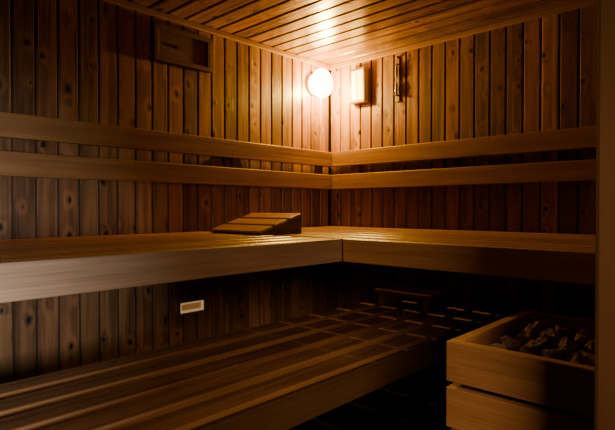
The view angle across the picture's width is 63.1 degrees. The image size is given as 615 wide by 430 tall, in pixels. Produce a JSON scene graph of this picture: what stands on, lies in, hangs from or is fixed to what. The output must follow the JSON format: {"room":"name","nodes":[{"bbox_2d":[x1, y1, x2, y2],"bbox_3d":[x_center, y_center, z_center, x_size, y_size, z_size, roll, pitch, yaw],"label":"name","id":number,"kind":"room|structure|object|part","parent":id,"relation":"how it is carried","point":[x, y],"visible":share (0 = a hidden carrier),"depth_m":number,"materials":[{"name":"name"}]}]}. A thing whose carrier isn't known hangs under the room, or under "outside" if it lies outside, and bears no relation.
{"room":"spa","nodes":[
{"label":"spa","id":0,"kind":"room"},
{"bbox_2d":[0,0,328,383],"bbox_3d":[-0.933,0.028,2.086,0.040,1.915,3.100,1,1,43],"label":"wall","id":1,"kind":"structure","parent":0,"point":[91,61],"depth_m":2.24,"materials":[{"name":"brown wood"}]},
{"bbox_2d":[0,111,332,189],"bbox_3d":[-0.908,-0.260,2.039,0.055,0.231,3.068,1,1,43],"label":"rail","id":2,"kind":"object","parent":1,"relation":"attached to","point":[12,125],"visible":0.95,"depth_m":2.20,"materials":[{"name":"brown wood"}]},
{"bbox_2d":[152,22,210,72],"bbox_3d":[-0.594,-0.793,2.391,0.020,0.170,0.315,1,1,43],"label":"box","id":3,"kind":"object","parent":1,"relation":"attached to","point":[170,45],"visible":1,"depth_m":2.38,"materials":[{"name":"brown wood"}]},
{"bbox_3d":[-0.596,-0.791,2.382,0.008,0.015,0.060,1,1,43],"label":"handle","id":4,"kind":"part","parent":3,"relation":"part of","materials":[{"name":"brown wood"}]},
{"bbox_2d":[159,29,205,66],"bbox_3d":[-0.596,-0.793,2.393,0.007,0.122,0.267,1,1,43],"label":"shutter","id":5,"kind":"object","parent":1,"relation":"attached to","point":[177,46],"depth_m":2.38,"materials":[{"name":"brown wood"}]},
{"bbox_2d":[177,298,205,315],"bbox_3d":[-0.564,0.446,2.441,0.018,0.064,0.150,1,1,43],"label":"air vent","id":6,"kind":"object","parent":1,"relation":"in","point":[195,305],"visible":1,"depth_m":2.44,"materials":[{"name":"brown wood"}]},
{"bbox_2d":[102,0,329,69],"bbox_3d":[-0.918,-0.916,2.045,0.020,0.026,3.080,1,1,43],"label":"trim","id":7,"kind":"structure","parent":1,"relation":"attached to","point":[123,3],"depth_m":2.50,"materials":[{"name":"brown wood"}]},
{"bbox_2d":[306,74,322,95],"bbox_3d":[0.081,-0.795,3.029,0.127,0.176,0.156,1,1,43],"label":"wall lamp","id":8,"kind":"object","parent":1,"relation":"attached to","point":[314,86],"visible":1,"depth_m":3.05,"materials":[{"name":"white glass"}]},
{"bbox_2d":[126,0,582,64],"bbox_3d":[-0.198,-0.939,1.380,1.980,0.040,3.100,1,1,43],"label":"ceiling","id":9,"kind":"structure","parent":0,"point":[329,32],"depth_m":2.38,"materials":[{"name":"brown wood"}]},
{"bbox_2d":[288,384,451,429],"bbox_3d":[0.384,1.028,0.887,3.620,0.050,3.140,1,1,43],"label":"floor","id":10,"kind":"structure","parent":0,"point":[384,408],"depth_m":2.46,"materials":[{"name":"tile"}]},
{"bbox_2d":[0,231,341,302],"bbox_3d":[-0.923,0.545,1.413,0.903,0.900,2.113,1,1,43],"label":"bench","id":11,"kind":"object","parent":10,"relation":"on","point":[30,268],"visible":0.95,"depth_m":1.39,"materials":[{"name":"brown wood"}]},
{"bbox_3d":[-0.938,0.107,1.418,0.860,0.024,2.109,1,1,43],"label":"seat","id":12,"kind":"part","parent":11,"relation":"part of","materials":[{"name":"brown wood"}]},
{"bbox_2d":[0,296,508,429],"bbox_3d":[-0.327,0.736,1.525,0.665,0.515,3.091,1,1,43],"label":"bench","id":13,"kind":"object","parent":10,"relation":"on","point":[289,373],"visible":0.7,"depth_m":1.52,"materials":[{"name":"brown wood"}]},
{"bbox_3d":[0.496,0.758,2.832,0.050,0.435,0.050,1,1,43],"label":"leg","id":14,"kind":"part","parent":13,"relation":"part of","materials":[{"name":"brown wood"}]},
{"bbox_2d":[374,285,446,311],"bbox_3d":[0.522,0.423,2.549,0.330,0.082,0.160,1,1,43],"label":"stool","id":15,"kind":"object","parent":13,"relation":"on","point":[432,300],"visible":1,"depth_m":2.50,"materials":[{"name":"brown wood"}]},
{"bbox_2d":[208,226,595,310],"bbox_3d":[0.506,0.534,2.191,1.911,0.900,0.980,1,1,43],"label":"bench","id":16,"kind":"object","parent":10,"relation":"on","point":[566,258],"visible":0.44,"depth_m":1.65,"materials":[{"name":"brown wood"}]},
{"bbox_2d":[212,213,301,234],"bbox_3d":[-0.236,0.037,2.300,0.340,0.091,0.252,1,1,43],"label":"headrest cover","id":17,"kind":"object","parent":16,"relation":"on","point":[259,223],"visible":1,"depth_m":2.25,"materials":[{"name":"brown wood"}]},
{"bbox_3d":[-0.120,0.043,2.193,0.020,0.082,0.250,1,1,43],"label":"frame","id":18,"kind":"part","parent":17,"relation":"part of","materials":[{"name":"brown wood"}]},
{"bbox_3d":[0.154,0.561,3.151,0.050,0.820,0.050,1,1,43],"label":"leg","id":19,"kind":"part","parent":16,"relation":"part of","materials":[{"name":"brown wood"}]},
{"bbox_3d":[0.517,0.096,2.197,1.911,0.024,0.942,1,1,43],"label":"seat","id":20,"kind":"part","parent":16,"relation":"part of","materials":[{"name":"brown wood"}]},
{"bbox_2d":[446,310,594,429],"bbox_3d":[0.558,0.632,1.114,0.315,0.735,0.442,1,1,43],"label":"guard","id":21,"kind":"object","parent":10,"relation":"on","point":[476,368],"visible":0.8,"depth_m":0.98,"materials":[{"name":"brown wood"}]},
{"bbox_3d":[0.341,0.638,1.063,0.020,0.725,0.020,1,1,43],"label":"post","id":22,"kind":"part","parent":21,"relation":"part of","materials":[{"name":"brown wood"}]},
{"bbox_3d":[0.597,0.634,1.334,0.020,0.725,0.020,1,1,43],"label":"post","id":23,"kind":"part","parent":21,"relation":"part of","materials":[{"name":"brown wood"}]},
{"bbox_2d":[485,391,592,420],"bbox_3d":[0.558,0.691,1.115,0.221,0.617,0.348,1,1,43],"label":"heater","id":24,"kind":"object","parent":10,"relation":"on","point":[487,392],"visible":0.02,"depth_m":0.99,"materials":[{"name":"metal"}]},
{"bbox_2d":[514,398,528,403],"bbox_3d":[0.442,0.366,1.024,0.040,0.036,0.042,-1,1,-36],"label":"stone","id":25,"kind":"object","parent":24,"relation":"on","point":[516,399],"visible":0.2,"depth_m":1.02,"materials":[{"name":"black stone"}]},
{"label":"stone","id":26,"kind":"object","parent":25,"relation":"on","visible":0},
{"bbox_2d":[518,346,535,354],"bbox_3d":[0.446,0.286,1.020,0.047,0.038,0.032,0,1,-30],"label":"stone","id":27,"kind":"object","parent":26,"relation":"on","point":[525,349],"visible":0.43,"depth_m":1.02,"materials":[{"name":"stone"}]},
{"label":"stone","id":28,"kind":"object","parent":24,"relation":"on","visible":0},
{"label":"stone","id":29,"kind":"object","parent":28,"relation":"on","visible":0},
{"bbox_2d":[487,343,506,348],"bbox_3d":[0.401,0.283,1.061,0.038,0.027,0.054,0,1,22],"label":"stone","id":30,"kind":"object","parent":29,"relation":"on","point":[496,345],"visible":0.4,"depth_m":1.04,"materials":[{"name":"stone"}]},
{"label":"stone","id":31,"kind":"object","parent":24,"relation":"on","visible":0},
{"bbox_3d":[0.477,0.321,0.986,0.053,0.041,0.040,-20,-11,28],"label":"stone","id":32,"kind":"object","parent":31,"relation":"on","visible":0},
{"bbox_2d":[542,349,561,359],"bbox_3d":[0.485,0.285,0.990,0.032,0.036,0.044,0,1,13],"label":"stone","id":33,"kind":"object","parent":32,"relation":"on","point":[549,353],"visible":0.54,"depth_m":0.99,"materials":[{"name":"stone"}]},
{"label":"stone","id":34,"kind":"object","parent":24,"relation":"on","visible":0},
{"label":"stone","id":35,"kind":"object","parent":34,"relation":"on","visible":0},
{"bbox_2d":[540,319,553,329],"bbox_3d":[0.600,0.282,1.258,0.035,0.037,0.046,1,1,35],"label":"stone","id":36,"kind":"object","parent":35,"relation":"on","point":[545,323],"visible":0.54,"depth_m":1.25,"materials":[{"name":"grey stone"}]},
{"label":"stone","id":37,"kind":"object","parent":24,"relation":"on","visible":0},
{"bbox_3d":[0.522,0.324,0.945,0.057,0.038,0.040,10,4,25],"label":"stone","id":38,"kind":"object","parent":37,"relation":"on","visible":0},
{"bbox_2d":[570,352,594,365],"bbox_3d":[0.521,0.279,0.955,0.044,0.036,0.035,0,1,-6],"label":"stone","id":39,"kind":"object","parent":38,"relation":"on","point":[577,357],"visible":0.6,"depth_m":0.94,"materials":[{"name":"stone"}]},
{"label":"stone","id":40,"kind":"object","parent":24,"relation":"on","visible":0},
{"label":"stone","id":41,"kind":"object","parent":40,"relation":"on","visible":0},
{"bbox_2d":[578,351,594,366],"bbox_3d":[0.555,0.289,0.990,0.047,0.032,0.040,0,1,19],"label":"stone","id":42,"kind":"object","parent":41,"relation":"on","point":[590,356],"visible":0.18,"depth_m":0.99,"materials":[{"name":"stone"}]},
{"label":"stone","id":43,"kind":"object","parent":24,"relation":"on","visible":0},
{"label":"stone","id":44,"kind":"object","parent":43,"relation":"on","visible":0},
{"bbox_2d":[525,339,542,355],"bbox_3d":[0.479,0.287,1.067,0.039,0.036,0.054,0,1,32],"label":"stone","id":45,"kind":"object","parent":44,"relation":"on","point":[533,344],"visible":0.43,"depth_m":1.05,"materials":[{"name":"stone"}]},
{"label":"stone","id":46,"kind":"object","parent":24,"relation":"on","visible":0},
{"label":"stone","id":47,"kind":"object","parent":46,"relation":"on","visible":0},
{"bbox_2d":[500,335,520,349],"bbox_3d":[0.446,0.282,1.097,0.044,0.043,0.044,0,1,15],"label":"stone","id":48,"kind":"object","parent":47,"relation":"on","point":[511,343],"visible":0.86,"depth_m":1.08,"materials":[{"name":"stone"}]},
{"bbox_3d":[0.607,0.359,1.030,0.032,0.031,0.055,25,7,-14],"label":"stone","id":49,"kind":"object","parent":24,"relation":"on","visible":0},
{"label":"stone","id":50,"kind":"object","parent":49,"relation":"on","visible":0},
{"bbox_2d":[584,340,594,354],"bbox_3d":[0.596,0.282,1.033,0.041,0.046,0.036,0,1,-2],"label":"stone","id":51,"kind":"object","parent":50,"relation":"on","point":[589,347],"visible":0.45,"depth_m":1.03,"materials":[{"name":"stone"}]},
{"label":"stone","id":52,"kind":"object","parent":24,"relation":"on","visible":0},
{"label":"stone","id":53,"kind":"object","parent":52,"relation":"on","visible":0},
{"bbox_2d":[556,337,578,352],"bbox_3d":[0.558,0.278,1.071,0.046,0.034,0.038,0,1,22],"label":"stone","id":54,"kind":"object","parent":53,"relation":"on","point":[565,342],"visible":0.73,"depth_m":1.07,"materials":[{"name":"stone"}]},
{"label":"stone","id":55,"kind":"object","parent":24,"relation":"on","visible":0},
{"bbox_3d":[0.519,0.320,1.103,0.035,0.034,0.048,-8,-4,39],"label":"stone","id":56,"kind":"object","parent":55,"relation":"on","visible":0},
{"bbox_2d":[536,333,551,353],"bbox_3d":[0.520,0.285,1.111,0.037,0.044,0.039,0,1,20],"label":"stone","id":57,"kind":"object","parent":56,"relation":"on","point":[546,340],"visible":0.76,"depth_m":1.10,"materials":[{"name":"stone"}]},
{"label":"stone","id":58,"kind":"object","parent":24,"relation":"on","visible":0},
{"label":"stone","id":59,"kind":"object","parent":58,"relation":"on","visible":0},
{"bbox_2d":[514,333,531,347],"bbox_3d":[0.486,0.288,1.142,0.048,0.038,0.026,0,1,21],"label":"stone","id":60,"kind":"object","parent":59,"relation":"on","point":[524,338],"visible":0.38,"depth_m":1.14,"materials":[{"name":"stone"}]},
{"label":"stone","id":61,"kind":"object","parent":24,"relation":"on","visible":0},
{"label":"stone","id":62,"kind":"object","parent":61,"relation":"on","visible":0},
{"bbox_2d":[574,333,586,344],"bbox_3d":[0.600,0.281,1.111,0.059,0.034,0.019,-1,1,-39],"label":"stone","id":63,"kind":"object","parent":62,"relation":"on","point":[579,339],"visible":0.71,"depth_m":1.10,"materials":[{"name":"stone"}]},
{"label":"stone","id":64,"kind":"object","parent":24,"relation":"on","visible":0},
{"bbox_2d":[549,343,557,349],"bbox_3d":[0.559,0.318,1.154,0.055,0.041,0.025,0,1,-5],"label":"stone","id":65,"kind":"object","parent":64,"relation":"on","point":[553,346],"visible":0.2,"depth_m":1.16,"materials":[{"name":"stone"}]},
{"bbox_2d":[539,328,560,342],"bbox_3d":[0.563,0.275,1.148,0.035,0.031,0.058,0,1,-21],"label":"stone","id":66,"kind":"object","parent":65,"relation":"on","point":[555,336],"visible":0.81,"depth_m":1.13,"materials":[{"name":"stone"}]},
{"label":"stone","id":67,"kind":"object","parent":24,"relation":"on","visible":0},
{"bbox_3d":[0.515,0.322,1.185,0.055,0.037,0.045,19,16,18],"label":"stone","id":68,"kind":"object","parent":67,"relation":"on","visible":0},
{"bbox_2d":[519,329,536,339],"bbox_3d":[0.521,0.286,1.187,0.038,0.035,0.039,0,1,-27],"label":"stone","id":69,"kind":"object","parent":68,"relation":"on","point":[530,331],"visible":0.33,"depth_m":1.18,"materials":[{"name":"stone"}]},
{"label":"stone","id":70,"kind":"object","parent":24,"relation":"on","visible":0},
{"label":"stone","id":71,"kind":"object","parent":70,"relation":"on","visible":0},
{"bbox_2d":[579,329,594,347],"bbox_3d":[0.638,0.283,1.146,0.046,0.039,0.034,-1,1,-37],"label":"stone","id":72,"kind":"object","parent":71,"relation":"on","point":[590,336],"visible":0.66,"depth_m":1.14,"materials":[{"name":"stone"}]},
{"label":"stone","id":73,"kind":"object","parent":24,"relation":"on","visible":0},
{"label":"stone","id":74,"kind":"object","parent":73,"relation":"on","visible":0},
{"bbox_2d":[554,325,569,336],"bbox_3d":[0.598,0.276,1.187,0.053,0.032,0.030,-1,1,-38],"label":"stone","id":75,"kind":"object","parent":74,"relation":"on","point":[564,332],"visible":0.75,"depth_m":1.18,"materials":[{"name":"stone"}]},
{"label":"stone","id":76,"kind":"object","parent":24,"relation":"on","visible":0},
{"label":"stone","id":77,"kind":"object","parent":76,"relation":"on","visible":0},
{"bbox_2d":[525,320,543,337],"bbox_3d":[0.556,0.280,1.220,0.042,0.043,0.040,0,1,-32],"label":"stone","id":78,"kind":"object","parent":77,"relation":"on","point":[537,328],"visible":0.64,"depth_m":1.21,"materials":[{"name":"stone"}]},
{"label":"stone","id":79,"kind":"object","parent":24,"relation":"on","visible":0},
{"label":"stone","id":80,"kind":"object","parent":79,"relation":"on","visible":0},
{"bbox_2d":[558,322,579,335],"bbox_3d":[0.636,0.277,1.228,0.056,0.032,0.031,0,1,29],"label":"stone","id":81,"kind":"object","parent":80,"relation":"on","point":[573,329],"visible":0.55,"depth_m":1.22,"materials":[{"name":"stone"}]},
{"bbox_2d":[331,4,596,398],"bbox_3d":[0.879,0.022,2.536,1.980,1.915,0.040,1,1,43],"label":"wall","id":82,"kind":"structure","parent":0,"point":[540,74],"depth_m":2.53,"materials":[{"name":"brown wood"}]},
{"bbox_2d":[349,66,367,104],"bbox_3d":[0.307,-0.775,3.008,0.115,0.205,0.042,1,1,43],"label":"thermometer","id":83,"kind":"object","parent":82,"relation":"attached to","point":[358,77],"visible":1,"depth_m":2.99,"materials":[{"name":"brown wood"}]},
{"bbox_2d":[394,56,399,101],"bbox_3d":[0.504,-0.770,2.830,0.026,0.260,0.030,1,1,43],"label":"timer","id":84,"kind":"object","parent":82,"relation":"attached to","point":[397,65],"visible":1,"depth_m":2.83,"materials":[{"name":"brown wood"}]},
{"bbox_3d":[0.501,-0.762,2.827,0.016,0.163,0.016,1,1,43],"label":"glass bulb","id":85,"kind":"part","parent":84,"relation":"part of","materials":[{"name":"clear glass"}]},
{"bbox_2d":[329,0,596,69],"bbox_3d":[0.833,-0.922,2.525,1.910,0.026,0.020,1,1,43],"label":"trim","id":86,"kind":"structure","parent":82,"relation":"attached to","point":[585,3],"depth_m":2.51,"materials":[{"name":"brown wood"}]},
{"bbox_2d":[332,126,595,188],"bbox_3d":[0.845,-0.266,2.499,1.855,0.231,0.055,1,1,43],"label":"rail","id":87,"kind":"object","parent":82,"relation":"attached to","point":[538,170],"visible":1,"depth_m":2.48,"materials":[{"name":"brown wood"}]},
{"bbox_3d":[1.025,0.039,1.306,0.040,1.915,1.550,1,1,43],"label":"wall","id":88,"kind":"structure","parent":0,"visible":0},
{"bbox_2d":[594,0,614,429],"bbox_3d":[-0.021,0.055,0.196,0.080,1.915,1.500,1,1,43],"label":"door","id":89,"kind":"structure","parent":88,"relation":"in","point":[604,368],"depth_m":0.69,"materials":[{"name":"brown wood"}]},
{"label":"stone","id":90,"kind":"object","parent":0,"visible":0},
{"label":"stone","id":91,"kind":"object","parent":90,"relation":"on","visible":0},
{"bbox_2d":[556,348,570,359],"bbox_3d":[0.519,0.287,1.029,0.039,0.034,0.042,0,1,24],"label":"stone","id":92,"kind":"object","parent":91,"relation":"on","point":[565,352],"visible":0.59,"depth_m":1.01,"materials":[{"name":"stone"}]}
]}

